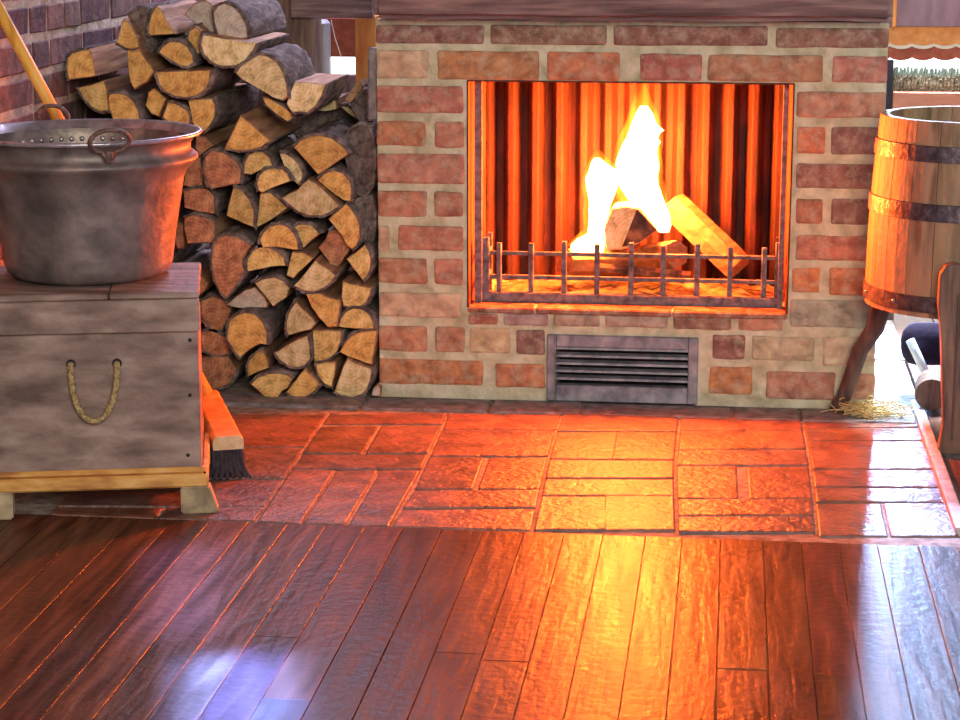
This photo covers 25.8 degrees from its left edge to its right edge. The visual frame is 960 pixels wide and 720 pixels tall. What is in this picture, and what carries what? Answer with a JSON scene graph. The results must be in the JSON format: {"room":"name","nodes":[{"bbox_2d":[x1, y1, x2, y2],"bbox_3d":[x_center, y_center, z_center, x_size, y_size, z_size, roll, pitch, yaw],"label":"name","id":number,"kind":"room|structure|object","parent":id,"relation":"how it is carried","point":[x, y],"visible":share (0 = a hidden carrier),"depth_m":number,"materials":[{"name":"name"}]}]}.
{"room":"traditional dwelling","nodes":[
{"label":"traditional dwelling","id":0,"kind":"room"},
{"bbox_2d":[0,0,210,265],"bbox_3d":[-1.059,-1.018,4.229,0.120,2.480,4.128,1,12,7],"label":"wall","id":1,"kind":"structure","parent":0,"point":[49,30],"depth_m":4.71,"materials":[{"name":"brick"}]},
{"bbox_2d":[220,392,915,423],"bbox_3d":[0.017,0.117,4.763,1.907,0.035,0.114,1,12,7],"label":"trim","id":2,"kind":"structure","parent":1,"relation":"attached to","point":[238,399],"depth_m":4.73,"materials":[{"name":"grey stone"}]},
{"bbox_2d":[821,395,914,420],"bbox_3d":[0.862,0.101,4.657,0.206,0.044,0.102,4,13,18],"label":"tuft","id":3,"kind":"object","parent":2,"relation":"on","point":[865,409],"visible":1,"depth_m":4.65,"materials":[{"name":"beige plant"}]},
{"bbox_2d":[203,0,379,275],"bbox_3d":[0.902,-1.353,5.755,3.598,2.480,0.050,1,12,7],"label":"wall","id":4,"kind":"structure","parent":0,"point":[349,86],"depth_m":6.02,"materials":[{"name":"brown wood"}]},
{"bbox_2d":[331,57,354,73],"bbox_3d":[-0.390,-0.834,5.945,0.080,0.059,0.008,1,12,7],"label":"window","id":5,"kind":"structure","parent":4,"relation":"in","point":[339,65],"depth_m":5.94,"materials":[{"name":"white glass"}]},
{"bbox_2d":[327,18,354,56],"bbox_3d":[-0.388,-0.905,5.889,0.082,0.108,0.010,1,12,7],"label":"blind","id":6,"kind":"object","parent":5,"relation":"attached to","point":[344,28],"visible":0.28,"depth_m":5.88,"materials":[{"name":"brown fabric"}]},
{"bbox_2d":[876,320,905,364],"bbox_3d":[0.193,-0.186,6.155,1.956,0.030,1.640,1,12,7],"label":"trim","id":7,"kind":"structure","parent":4,"relation":"attached to","point":[888,345],"depth_m":5.40,"materials":[{"name":"ceramic"}]},
{"bbox_2d":[255,0,322,274],"bbox_3d":[-0.518,-0.626,5.714,0.165,1.017,0.120,1,12,7],"label":"timber post","id":8,"kind":"object","parent":7,"relation":"on","point":[306,33],"visible":0.02,"depth_m":5.60,"materials":[{"name":"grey wood"}]},
{"bbox_2d":[322,19,332,229],"bbox_3d":[-0.437,-0.552,5.890,0.042,0.797,0.050,1,12,7],"label":"pole","id":9,"kind":"object","parent":7,"relation":"on","point":[326,31],"visible":0.2,"depth_m":5.80,"materials":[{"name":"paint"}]},
{"bbox_2d":[886,0,959,26],"bbox_3d":[1.297,-1.013,5.575,0.466,0.252,0.050,1,12,7],"label":"blind","id":10,"kind":"object","parent":4,"relation":"attached to","point":[910,13],"depth_m":5.58,"materials":[{"name":"fabric"}]},
{"bbox_2d":[888,26,959,59],"bbox_3d":[1.315,-0.847,5.615,0.467,0.096,0.022,1,12,7],"label":"scalloped valance","id":11,"kind":"object","parent":4,"relation":"attached to","point":[905,43],"visible":0.93,"depth_m":5.62,"materials":[{"name":"orange fabric"}]},
{"bbox_2d":[889,58,959,72],"bbox_3d":[1.323,-0.353,5.859,0.574,1.069,0.008,1,12,7],"label":"window","id":12,"kind":"structure","parent":4,"relation":"in","point":[933,63],"depth_m":5.77,"materials":[{"name":"white glass"}]},
{"bbox_2d":[291,0,374,17],"bbox_3d":[-0.389,-1.004,5.533,0.219,0.202,0.040,1,12,7],"label":"trim","id":13,"kind":"structure","parent":0,"point":[299,8],"depth_m":5.53,"materials":[{"name":"brown wood"}]},
{"bbox_2d":[355,15,378,84],"bbox_3d":[-0.309,-0.546,5.829,0.058,0.812,0.060,1,12,7],"label":"trim","id":14,"kind":"structure","parent":0,"point":[365,28],"depth_m":5.73,"materials":[{"name":"orange wood"}]},
{"bbox_2d":[0,514,959,719],"bbox_3d":[0.179,0.341,3.818,4.505,0.061,7.200,1,12,7],"label":"floor","id":15,"kind":"structure","parent":0,"point":[102,618],"depth_m":3.32,"materials":[{"name":"brown wood"}]},
{"bbox_2d":[15,360,959,548],"bbox_3d":[0.096,-0.013,5.397,1.950,0.036,3.208,1,12,7],"label":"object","id":16,"kind":"structure","parent":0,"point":[892,378],"depth_m":4.16,"materials":[{"name":"tile"}]},
{"bbox_2d":[202,344,261,390],"bbox_3d":[-0.588,-0.001,5.060,0.093,0.091,0.334,1,12,7],"label":"log","id":17,"kind":"object","parent":16,"relation":"on","point":[220,372],"visible":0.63,"depth_m":4.90,"materials":[{"name":"brown wood"}]},
{"bbox_2d":[201,326,233,356],"bbox_3d":[-0.591,-0.074,5.045,0.093,0.070,0.333,1,12,7],"label":"log","id":18,"kind":"object","parent":17,"relation":"on","point":[213,343],"visible":0.23,"depth_m":4.89,"materials":[{"name":"brown wood"}]},
{"bbox_2d":[199,275,257,331],"bbox_3d":[-0.593,-0.144,5.030,0.087,0.096,0.333,1,12,7],"label":"log","id":19,"kind":"object","parent":18,"relation":"on","point":[215,311],"visible":0.45,"depth_m":4.87,"materials":[{"name":"brown wood"}]},
{"bbox_2d":[249,360,303,396],"bbox_3d":[-0.462,0.025,4.989,0.114,0.078,0.333,1,12,7],"label":"log","id":20,"kind":"object","parent":16,"relation":"on","point":[272,381],"visible":0.42,"depth_m":4.83,"materials":[{"name":"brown wood"}]},
{"bbox_2d":[246,332,289,377],"bbox_3d":[-0.496,-0.028,5.002,0.062,0.078,0.334,1,12,7],"label":"log","id":21,"kind":"object","parent":20,"relation":"on","point":[263,357],"visible":0.58,"depth_m":4.85,"materials":[{"name":"orange wood"}]},
{"bbox_2d":[225,290,300,359],"bbox_3d":[-0.503,-0.110,5.042,0.110,0.122,0.503,1,12,7],"label":"log","id":22,"kind":"object","parent":21,"relation":"on","point":[247,328],"visible":0.61,"depth_m":4.80,"materials":[{"name":"orange wood"}]},
{"bbox_2d":[227,283,270,307],"bbox_3d":[-0.516,-0.178,4.981,0.100,0.052,0.331,1,12,7],"label":"log","id":23,"kind":"object","parent":22,"relation":"on","point":[251,296],"visible":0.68,"depth_m":4.82,"materials":[{"name":"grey wood"}]},
{"bbox_2d":[209,217,275,299],"bbox_3d":[-0.546,-0.247,4.930,0.107,0.161,0.333,1,12,7],"label":"log","id":24,"kind":"object","parent":23,"relation":"on","point":[230,249],"visible":0.69,"depth_m":4.77,"materials":[{"name":"brown wood"}]},
{"bbox_2d":[182,210,237,243],"bbox_3d":[-0.621,-0.335,4.950,0.081,0.077,0.333,1,12,7],"label":"log","id":25,"kind":"object","parent":24,"relation":"on","point":[199,227],"visible":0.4,"depth_m":4.79,"materials":[{"name":"brown wood"}]},
{"bbox_2d":[182,185,232,215],"bbox_3d":[-0.621,-0.399,4.947,0.088,0.073,0.333,1,12,7],"label":"log","id":26,"kind":"object","parent":25,"relation":"on","point":[199,198],"visible":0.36,"depth_m":4.79,"materials":[{"name":"brown wood"}]},
{"bbox_2d":[183,154,204,186],"bbox_3d":[-0.634,-0.461,4.944,0.050,0.071,0.332,1,12,7],"label":"log","id":27,"kind":"object","parent":26,"relation":"on","point":[193,176],"visible":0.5,"depth_m":4.79,"materials":[{"name":"brown wood"}]},
{"bbox_2d":[195,121,236,155],"bbox_3d":[-0.609,-0.524,4.948,0.044,0.049,0.332,1,12,7],"label":"log","id":28,"kind":"object","parent":27,"relation":"on","point":[210,139],"visible":0.69,"depth_m":4.83,"materials":[{"name":"brown wood"}]},
{"bbox_2d":[188,82,258,134],"bbox_3d":[-0.600,-0.596,4.947,0.072,0.095,0.424,1,12,7],"label":"log","id":29,"kind":"object","parent":28,"relation":"on","point":[222,107],"visible":0.97,"depth_m":4.82,"materials":[{"name":"orange wood"}]},
{"bbox_2d":[153,64,240,99],"bbox_3d":[-0.642,-0.656,4.883,0.142,0.074,0.363,1,12,7],"label":"log","id":30,"kind":"object","parent":29,"relation":"on","point":[175,81],"visible":0.84,"depth_m":4.71,"materials":[{"name":"orange wood"}]},
{"bbox_2d":[156,35,208,68],"bbox_3d":[-0.666,-0.721,4.867,0.097,0.071,0.303,1,12,7],"label":"log","id":31,"kind":"object","parent":30,"relation":"on","point":[180,52],"visible":0.69,"depth_m":4.72,"materials":[{"name":"orange wood"}]},
{"bbox_2d":[146,0,196,37],"bbox_3d":[-0.701,-0.801,4.900,0.072,0.083,0.333,1,12,7],"label":"log","id":32,"kind":"object","parent":31,"relation":"on","point":[169,17],"visible":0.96,"depth_m":4.77,"materials":[{"name":"orange wood"}]},
{"bbox_2d":[202,139,259,189],"bbox_3d":[-0.562,-0.466,4.904,0.104,0.101,0.333,1,12,7],"label":"log","id":33,"kind":"object","parent":26,"relation":"on","point":[220,167],"visible":0.5,"depth_m":4.75,"materials":[{"name":"brown wood"}]},
{"bbox_2d":[242,134,298,174],"bbox_3d":[-0.482,-0.482,4.901,0.085,0.064,0.333,1,12,7],"label":"log","id":34,"kind":"object","parent":33,"relation":"on","point":[252,163],"visible":0.66,"depth_m":4.75,"materials":[{"name":"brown wood"}]},
{"bbox_2d":[223,104,300,152],"bbox_3d":[-0.504,-0.538,4.855,0.122,0.089,0.304,1,12,7],"label":"log","id":35,"kind":"object","parent":34,"relation":"on","point":[258,128],"visible":1,"depth_m":4.72,"materials":[{"name":"orange wood"}]},
{"bbox_2d":[226,179,288,230],"bbox_3d":[-0.518,-0.383,4.933,0.074,0.107,0.363,1,12,7],"label":"log","id":36,"kind":"object","parent":24,"relation":"on","point":[243,206],"visible":0.34,"depth_m":4.76,"materials":[{"name":"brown wood"}]},
{"bbox_2d":[246,244,293,270],"bbox_3d":[-0.469,-0.264,4.937,0.112,0.071,0.333,1,12,7],"label":"log","id":37,"kind":"object","parent":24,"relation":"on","point":[262,257],"visible":0.37,"depth_m":4.78,"materials":[{"name":"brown wood"}]},
{"bbox_2d":[257,209,327,250],"bbox_3d":[-0.437,-0.315,4.922,0.108,0.069,0.333,1,12,7],"label":"log","id":38,"kind":"object","parent":37,"relation":"on","point":[281,232],"visible":0.62,"depth_m":4.76,"materials":[{"name":"orange wood"}]},
{"bbox_2d":[257,181,297,226],"bbox_3d":[-0.446,-0.386,4.964,0.084,0.092,0.403,1,12,7],"label":"log","id":39,"kind":"object","parent":38,"relation":"on","point":[271,205],"visible":0.33,"depth_m":4.77,"materials":[{"name":"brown wood"}]},
{"bbox_2d":[254,161,295,192],"bbox_3d":[-0.446,-0.443,4.895,0.098,0.068,0.333,1,12,7],"label":"log","id":40,"kind":"object","parent":39,"relation":"on","point":[269,177],"visible":0.46,"depth_m":4.74,"materials":[{"name":"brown wood"}]},
{"bbox_2d":[252,261,313,306],"bbox_3d":[-0.456,-0.195,4.961,0.098,0.079,0.333,1,12,7],"label":"log","id":41,"kind":"object","parent":22,"relation":"on","point":[274,283],"visible":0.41,"depth_m":4.80,"materials":[{"name":"brown wood"}]},
{"bbox_2d":[273,320,320,369],"bbox_3d":[-0.409,-0.056,4.965,0.102,0.092,0.333,1,12,7],"label":"log","id":42,"kind":"object","parent":20,"relation":"on","point":[296,352],"visible":0.53,"depth_m":4.81,"materials":[{"name":"brown wood"}]},
{"bbox_2d":[284,294,320,337],"bbox_3d":[-0.393,-0.130,4.967,0.080,0.098,0.334,1,12,7],"label":"log","id":43,"kind":"object","parent":42,"relation":"on","point":[300,316],"visible":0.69,"depth_m":4.81,"materials":[{"name":"brown wood"}]},
{"bbox_2d":[284,360,322,396],"bbox_3d":[-0.386,0.021,4.989,0.095,0.078,0.333,1,12,7],"label":"log","id":44,"kind":"object","parent":16,"relation":"on","point":[306,383],"visible":0.58,"depth_m":4.83,"materials":[{"name":"orange wood"}]},
{"bbox_2d":[314,353,347,389],"bbox_3d":[-0.338,0.002,4.989,0.055,0.069,0.333,1,12,7],"label":"log","id":45,"kind":"object","parent":16,"relation":"on","point":[328,372],"visible":0.51,"depth_m":4.83,"materials":[{"name":"yellow wood"}]},
{"bbox_2d":[312,320,352,363],"bbox_3d":[-0.328,-0.066,4.973,0.076,0.085,0.333,1,12,7],"label":"log","id":46,"kind":"object","parent":45,"relation":"on","point":[327,341],"visible":0.46,"depth_m":4.81,"materials":[{"name":"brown wood"}]},
{"bbox_2d":[306,270,351,327],"bbox_3d":[-0.339,-0.148,4.945,0.083,0.082,0.331,1,12,7],"label":"log","id":47,"kind":"object","parent":46,"relation":"on","point":[327,304],"visible":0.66,"depth_m":4.79,"materials":[{"name":"orange wood"}]},
{"bbox_2d":[292,254,350,293],"bbox_3d":[-0.356,-0.222,4.927,0.116,0.081,0.333,1,12,7],"label":"log","id":48,"kind":"object","parent":47,"relation":"on","point":[320,275],"visible":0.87,"depth_m":4.77,"materials":[{"name":"brown wood"}]},
{"bbox_2d":[286,230,329,278],"bbox_3d":[-0.390,-0.250,4.939,0.068,0.064,0.331,1,12,7],"label":"log","id":49,"kind":"object","parent":48,"relation":"on","point":[299,260],"visible":0.78,"depth_m":4.79,"materials":[{"name":"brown wood"}]},
{"bbox_2d":[293,213,333,246],"bbox_3d":[-0.376,-0.319,4.934,0.081,0.067,0.333,1,12,7],"label":"log","id":50,"kind":"object","parent":49,"relation":"on","point":[309,229],"visible":0.46,"depth_m":4.78,"materials":[{"name":"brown wood"}]},
{"bbox_2d":[279,173,345,217],"bbox_3d":[-0.358,-0.406,4.928,0.152,0.093,0.403,1,12,7],"label":"log","id":51,"kind":"object","parent":50,"relation":"on","point":[312,199],"visible":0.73,"depth_m":4.74,"materials":[{"name":"brown wood"}]},
{"bbox_2d":[278,140,315,185],"bbox_3d":[-0.406,-0.467,4.905,0.066,0.086,0.334,1,12,7],"label":"log","id":52,"kind":"object","parent":51,"relation":"on","point":[299,167],"visible":0.43,"depth_m":4.75,"materials":[{"name":"brown wood"}]},
{"bbox_2d":[293,107,358,137],"bbox_3d":[-0.348,-0.562,5.166,0.185,0.155,0.254,1,12,7],"label":"log","id":53,"kind":"object","parent":51,"relation":"on","point":[309,123],"visible":0.14,"depth_m":5.04,"materials":[{"name":"brown wood"}]},
{"bbox_2d":[260,93,304,121],"bbox_3d":[-0.439,-0.600,4.896,0.081,0.060,0.303,1,12,7],"label":"log","id":54,"kind":"object","parent":53,"relation":"on","point":[279,107],"visible":0.2,"depth_m":4.75,"materials":[{"name":"orange wood"}]},
{"bbox_2d":[234,43,314,100],"bbox_3d":[-0.471,-0.668,4.844,0.134,0.113,0.303,1,12,7],"label":"log","id":55,"kind":"object","parent":54,"relation":"on","point":[274,71],"visible":0.9,"depth_m":4.70,"materials":[{"name":"brown wood"}]},
{"bbox_2d":[198,31,288,68],"bbox_3d":[-0.543,-0.725,4.865,0.145,0.084,0.334,1,12,7],"label":"log","id":56,"kind":"object","parent":55,"relation":"on","point":[224,52],"visible":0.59,"depth_m":4.71,"materials":[{"name":"brown wood"}]},
{"bbox_2d":[185,0,225,32],"bbox_3d":[-0.616,-0.826,4.990,0.076,0.078,0.402,1,12,7],"label":"log","id":57,"kind":"object","parent":56,"relation":"on","point":[201,11],"visible":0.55,"depth_m":4.80,"materials":[{"name":"grey wood"}]},
{"bbox_2d":[212,0,287,38],"bbox_3d":[-0.541,-0.813,4.955,0.092,0.093,0.403,1,12,7],"label":"log","id":58,"kind":"object","parent":56,"relation":"on","point":[249,19],"visible":0.98,"depth_m":4.80,"materials":[{"name":"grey wood"}]},
{"bbox_2d":[319,227,351,267],"bbox_3d":[-0.311,-0.288,4.952,0.080,0.092,0.332,1,12,7],"label":"log","id":59,"kind":"object","parent":48,"relation":"on","point":[334,248],"visible":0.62,"depth_m":4.79,"materials":[{"name":"brown wood"}]},
{"bbox_2d":[333,356,379,397],"bbox_3d":[-0.266,0.003,5.006,0.102,0.102,0.404,1,12,7],"label":"log","id":60,"kind":"object","parent":16,"relation":"on","point":[357,377],"visible":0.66,"depth_m":4.81,"materials":[{"name":"brown wood"}]},
{"bbox_2d":[337,326,379,363],"bbox_3d":[-0.255,-0.075,4.998,0.101,0.088,0.403,1,12,7],"label":"log","id":61,"kind":"object","parent":60,"relation":"on","point":[362,345],"visible":0.31,"depth_m":4.80,"materials":[{"name":"orange wood"}]},
{"bbox_2d":[336,294,378,329],"bbox_3d":[-0.258,-0.140,4.979,0.100,0.060,0.403,1,12,7],"label":"log","id":62,"kind":"object","parent":61,"relation":"on","point":[356,317],"visible":0.34,"depth_m":4.79,"materials":[{"name":"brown wood"}]},
{"bbox_2d":[341,268,378,307],"bbox_3d":[-0.255,-0.187,4.973,0.081,0.070,0.403,1,12,7],"label":"log","id":63,"kind":"object","parent":62,"relation":"on","point":[355,292],"visible":0.62,"depth_m":4.78,"materials":[{"name":"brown wood"}]},
{"bbox_2d":[347,238,378,282],"bbox_3d":[-0.242,-0.275,5.004,0.066,0.099,0.503,1,12,7],"label":"log","id":64,"kind":"object","parent":63,"relation":"on","point":[364,260],"visible":0.37,"depth_m":4.76,"materials":[{"name":"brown wood"}]},
{"bbox_2d":[329,201,365,251],"bbox_3d":[-0.268,-0.366,5.039,0.081,0.123,0.603,1,12,7],"label":"log","id":65,"kind":"object","parent":64,"relation":"on","point":[348,220],"visible":0.24,"depth_m":4.75,"materials":[{"name":"orange wood"}]},
{"bbox_2d":[316,158,360,203],"bbox_3d":[-0.311,-0.425,4.887,0.095,0.082,0.304,1,12,7],"label":"log","id":66,"kind":"object","parent":65,"relation":"on","point":[338,179],"visible":0.44,"depth_m":4.74,"materials":[{"name":"orange wood"}]},
{"bbox_2d":[291,119,356,174],"bbox_3d":[-0.338,-0.494,4.855,0.143,0.099,0.303,1,12,7],"label":"log","id":67,"kind":"object","parent":66,"relation":"on","point":[325,146],"visible":0.84,"depth_m":4.71,"materials":[{"name":"orange wood"}]},
{"bbox_2d":[286,72,348,114],"bbox_3d":[-0.372,-0.612,4.833,0.099,0.078,0.263,1,12,7],"label":"log","id":68,"kind":"object","parent":67,"relation":"on","point":[309,94],"visible":1,"depth_m":4.71,"materials":[{"name":"brown wood"}]},
{"bbox_2d":[354,187,377,243],"bbox_3d":[-0.238,-0.359,4.975,0.058,0.119,0.403,1,12,7],"label":"log","id":69,"kind":"object","parent":64,"relation":"on","point":[367,205],"visible":0.34,"depth_m":4.78,"materials":[{"name":"brown wood"}]},
{"bbox_2d":[344,119,377,196],"bbox_3d":[-0.250,-0.495,4.957,0.080,0.178,0.404,1,12,7],"label":"log","id":70,"kind":"object","parent":69,"relation":"on","point":[362,163],"visible":0.4,"depth_m":4.76,"materials":[{"name":"brown wood"}]},
{"bbox_2d":[351,87,372,121],"bbox_3d":[-0.247,-0.618,5.002,0.060,0.095,0.404,1,12,7],"label":"log","id":71,"kind":"object","parent":70,"relation":"on","point":[359,104],"visible":0.16,"depth_m":4.81,"materials":[{"name":"brown wood"}]},
{"bbox_2d":[367,0,891,408],"bbox_3d":[0.338,-1.137,4.701,1.150,2.450,0.523,1,12,7],"label":"brick fireplace","id":72,"kind":"object","parent":16,"relation":"on","point":[521,122],"depth_m":4.74,"materials":[{"name":"brick"}]},
{"bbox_2d":[547,334,698,404],"bbox_3d":[0.323,0.020,4.767,0.342,0.154,0.030,1,12,7],"label":"vent grille","id":73,"kind":"object","parent":72,"relation":"attached to","point":[587,392],"depth_m":4.76,"materials":[{"name":"grey metal"}]},
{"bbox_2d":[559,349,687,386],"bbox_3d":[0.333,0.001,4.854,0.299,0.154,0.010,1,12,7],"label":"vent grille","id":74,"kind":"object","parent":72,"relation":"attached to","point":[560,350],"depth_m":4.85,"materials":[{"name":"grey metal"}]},
{"bbox_2d":[493,279,770,296],"bbox_3d":[0.355,-0.168,4.946,0.697,0.027,0.235,1,12,7],"label":"bed","id":75,"kind":"object","parent":72,"relation":"in","point":[672,288],"visible":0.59,"depth_m":4.94,"materials":[{"name":"brown"}]},
{"bbox_2d":[556,248,628,276],"bbox_3d":[0.266,-0.229,4.928,0.173,0.082,0.072,-8,14,-31],"label":"log","id":76,"kind":"object","parent":75,"relation":"on","point":[576,265],"visible":0.53,"depth_m":4.89,"materials":[{"name":"brown wood"}]},
{"bbox_2d":[604,201,657,249],"bbox_3d":[0.353,-0.312,4.878,0.121,0.106,0.126,1,12,7],"label":"log","id":77,"kind":"object","parent":76,"relation":"on","point":[627,221],"visible":0.98,"depth_m":4.82,"materials":[{"name":"brown wood"}]},
{"bbox_2d":[600,263,690,277],"bbox_3d":[0.381,-0.204,4.847,0.209,0.039,0.025,1,12,3],"label":"log","id":78,"kind":"object","parent":75,"relation":"on","point":[604,268],"visible":0.78,"depth_m":4.84,"materials":[{"name":"brown wood"}]},
{"bbox_2d":[634,240,686,269],"bbox_3d":[0.416,-0.241,4.904,0.065,0.099,0.172,-6,14,-26],"label":"log","id":79,"kind":"object","parent":75,"relation":"on","point":[673,246],"visible":0.65,"depth_m":4.85,"materials":[{"name":"brown wood"}]},
{"bbox_2d":[661,194,747,276],"bbox_3d":[0.525,-0.289,4.899,0.224,0.183,0.069,10,16,38],"label":"log","id":80,"kind":"object","parent":75,"relation":"on","point":[681,212],"visible":0.87,"depth_m":4.88,"materials":[{"name":"wood"}]},
{"bbox_3d":[-0.804,-0.004,5.077,0.114,0.127,0.333,1,12,7],"label":"log","id":81,"kind":"object","parent":16,"relation":"on","visible":0},
{"bbox_3d":[-0.798,-0.103,5.054,0.114,0.106,0.334,1,12,7],"label":"log","id":82,"kind":"object","parent":81,"relation":"on","visible":0},
{"bbox_3d":[-0.796,-0.190,5.035,0.116,0.103,0.333,1,12,7],"label":"log","id":83,"kind":"object","parent":82,"relation":"on","visible":0},
{"bbox_2d":[171,240,202,262],"bbox_3d":[-0.742,-0.278,5.009,0.089,0.102,0.333,1,12,7],"label":"log","id":84,"kind":"object","parent":83,"relation":"on","point":[178,254],"visible":0.16,"depth_m":4.99,"materials":[{"name":"brown wood"}]},
{"bbox_2d":[178,186,192,219],"bbox_3d":[-0.739,-0.362,4.990,0.088,0.098,0.333,1,12,7],"label":"log","id":85,"kind":"object","parent":84,"relation":"on","point":[182,211],"visible":0.06,"depth_m":4.96,"materials":[{"name":"brown wood"}]},
{"bbox_2d":[182,146,196,187],"bbox_3d":[-0.735,-0.444,4.972,0.090,0.095,0.333,1,12,7],"label":"log","id":86,"kind":"object","parent":85,"relation":"on","point":[193,147],"visible":0.02,"depth_m":4.98,"materials":[{"name":"orange wood"}]},
{"bbox_2d":[155,116,195,146],"bbox_3d":[-0.731,-0.529,4.952,0.090,0.097,0.334,1,12,7],"label":"log","id":87,"kind":"object","parent":86,"relation":"on","point":[193,142],"visible":0.02,"depth_m":5.02,"materials":[{"name":"orange wood"}]},
{"bbox_2d":[146,87,171,116],"bbox_3d":[-0.718,-0.620,4.929,0.050,0.067,0.332,1,12,7],"label":"log","id":88,"kind":"object","parent":87,"relation":"on","point":[156,103],"visible":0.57,"depth_m":4.77,"materials":[{"name":"orange wood"}]},
{"bbox_2d":[161,98,193,124],"bbox_3d":[-0.670,-0.594,4.920,0.080,0.064,0.333,1,12,7],"label":"log","id":89,"kind":"object","parent":87,"relation":"on","point":[176,110],"visible":0.24,"depth_m":4.76,"materials":[{"name":"orange wood"}]},
{"bbox_3d":[-0.818,-0.278,5.018,0.092,0.102,0.333,1,12,7],"label":"log","id":90,"kind":"object","parent":83,"relation":"on","visible":0},
{"bbox_3d":[-0.816,-0.364,4.999,0.092,0.099,0.333,1,12,7],"label":"log","id":91,"kind":"object","parent":90,"relation":"on","visible":0},
{"bbox_3d":[-0.812,-0.447,4.980,0.091,0.099,0.334,1,12,7],"label":"log","id":92,"kind":"object","parent":91,"relation":"on","visible":0},
{"bbox_3d":[-0.809,-0.530,4.962,0.089,0.097,0.333,1,12,7],"label":"log","id":93,"kind":"object","parent":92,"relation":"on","visible":0},
{"bbox_2d":[76,73,131,113],"bbox_3d":[-0.857,-0.634,4.940,0.084,0.082,0.363,1,12,7],"label":"log","id":94,"kind":"object","parent":93,"relation":"on","point":[95,95],"visible":0.6,"depth_m":4.77,"materials":[{"name":"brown wood"}]},
{"bbox_2d":[64,39,127,81],"bbox_3d":[-0.878,-0.716,4.961,0.077,0.085,0.453,1,12,7],"label":"log","id":95,"kind":"object","parent":94,"relation":"on","point":[90,60],"visible":0.83,"depth_m":4.76,"materials":[{"name":"orange wood"}]},
{"bbox_2d":[109,83,157,119],"bbox_3d":[-0.786,-0.615,4.946,0.083,0.073,0.363,1,12,7],"label":"log","id":96,"kind":"object","parent":93,"relation":"on","point":[127,102],"visible":0.52,"depth_m":4.78,"materials":[{"name":"orange wood"}]},
{"bbox_2d":[127,46,173,89],"bbox_3d":[-0.743,-0.691,4.891,0.065,0.096,0.332,1,12,7],"label":"log","id":97,"kind":"object","parent":96,"relation":"on","point":[142,63],"visible":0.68,"depth_m":4.74,"materials":[{"name":"orange wood"}]},
{"bbox_2d":[115,17,144,49],"bbox_3d":[-0.776,-0.767,4.896,0.066,0.080,0.333,1,12,7],"label":"log","id":98,"kind":"object","parent":97,"relation":"on","point":[131,37],"visible":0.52,"depth_m":4.74,"materials":[{"name":"orange wood"}]},
{"bbox_2d":[127,0,186,52],"bbox_3d":[-0.750,-0.794,4.974,0.062,0.115,0.403,1,12,7],"label":"log","id":99,"kind":"object","parent":97,"relation":"on","point":[140,14],"visible":0.34,"depth_m":4.78,"materials":[{"name":"brown wood"}]},
{"bbox_2d":[50,413,958,537],"bbox_3d":[0.073,0.223,4.311,1.699,0.043,0.994,1,12,7],"label":"tiled floor","id":100,"kind":"structure","parent":0,"point":[606,473],"depth_m":4.17,"materials":[{"name":"tile"}]},
{"bbox_2d":[0,262,218,519],"bbox_3d":[-0.728,0.052,4.018,0.443,0.420,0.338,-1,12,-6],"label":"wooden chest","id":101,"kind":"object","parent":100,"relation":"on","point":[98,392],"visible":0.99,"depth_m":3.88,"materials":[{"name":"grey wood"}]},
{"bbox_2d":[0,104,201,285],"bbox_3d":[-0.749,-0.313,3.991,0.441,0.305,0.451,1,12,7],"label":"cauldron","id":102,"kind":"object","parent":101,"relation":"on","point":[84,202],"visible":1,"depth_m":3.86,"materials":[{"name":"metal"}]},
{"bbox_2d":[0,0,251,479],"bbox_3d":[-0.731,-0.268,4.228,0.480,0.959,0.473,-3,13,-14],"label":"broom","id":103,"kind":"object","parent":100,"relation":"on","point":[227,455],"visible":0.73,"depth_m":4.24,"materials":[{"name":"orange wood"}]},
{"bbox_2d":[892,313,959,503],"bbox_3d":[1.847,0.026,5.189,1.565,0.028,3.208,1,12,7],"label":"floor","id":104,"kind":"structure","parent":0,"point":[952,462],"depth_m":4.69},
{"bbox_2d":[829,106,959,411],"bbox_3d":[1.023,-0.172,4.443,0.526,0.685,0.512,1,12,7],"label":"barrel","id":105,"kind":"object","parent":104,"relation":"on","point":[914,198],"visible":0.98,"depth_m":4.33,"materials":[{"name":"brown wood"}]},
{"bbox_2d":[901,322,939,372],"bbox_3d":[1.171,0.000,4.846,0.394,0.171,0.121,1,12,7],"label":"bench","id":106,"kind":"object","parent":104,"relation":"on","point":[920,341],"visible":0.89,"depth_m":4.82,"materials":[{"name":"fabric"}]},
{"bbox_2d":[887,66,959,319],"bbox_3d":[1.314,-0.440,5.633,0.440,0.689,0.046,1,12,7],"label":"hedge","id":107,"kind":"object","parent":104,"relation":"on","point":[903,80],"visible":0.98,"depth_m":5.57,"materials":[{"name":"plant"}]},
{"bbox_2d":[892,91,959,108],"bbox_3d":[1.306,-0.399,5.595,0.430,0.625,0.030,1,12,7],"label":"board","id":108,"kind":"object","parent":104,"relation":"on","point":[900,99],"visible":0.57,"depth_m":5.53,"materials":[{"name":"wood"}]},
{"bbox_2d":[914,369,940,409],"bbox_3d":[1.018,0.067,4.735,0.074,0.074,0.104,3,13,13],"label":"log","id":109,"kind":"object","parent":104,"relation":"on","point":[927,393],"visible":0.7,"depth_m":4.69,"materials":[{"name":"brown wood"}]},
{"bbox_2d":[937,262,959,454],"bbox_3d":[0.970,-0.002,4.303,0.075,0.399,0.038,1,12,7],"label":"wooden post","id":110,"kind":"object","parent":104,"relation":"on","point":[948,291],"visible":0.99,"depth_m":4.29,"materials":[{"name":"brown wood"}]},
{"bbox_2d":[911,400,959,535],"bbox_3d":[0.931,0.216,4.285,0.026,0.040,1.000,1,12,7],"label":"trim","id":111,"kind":"structure","parent":0,"point":[950,499],"depth_m":4.21,"materials":[{"name":"stone"}]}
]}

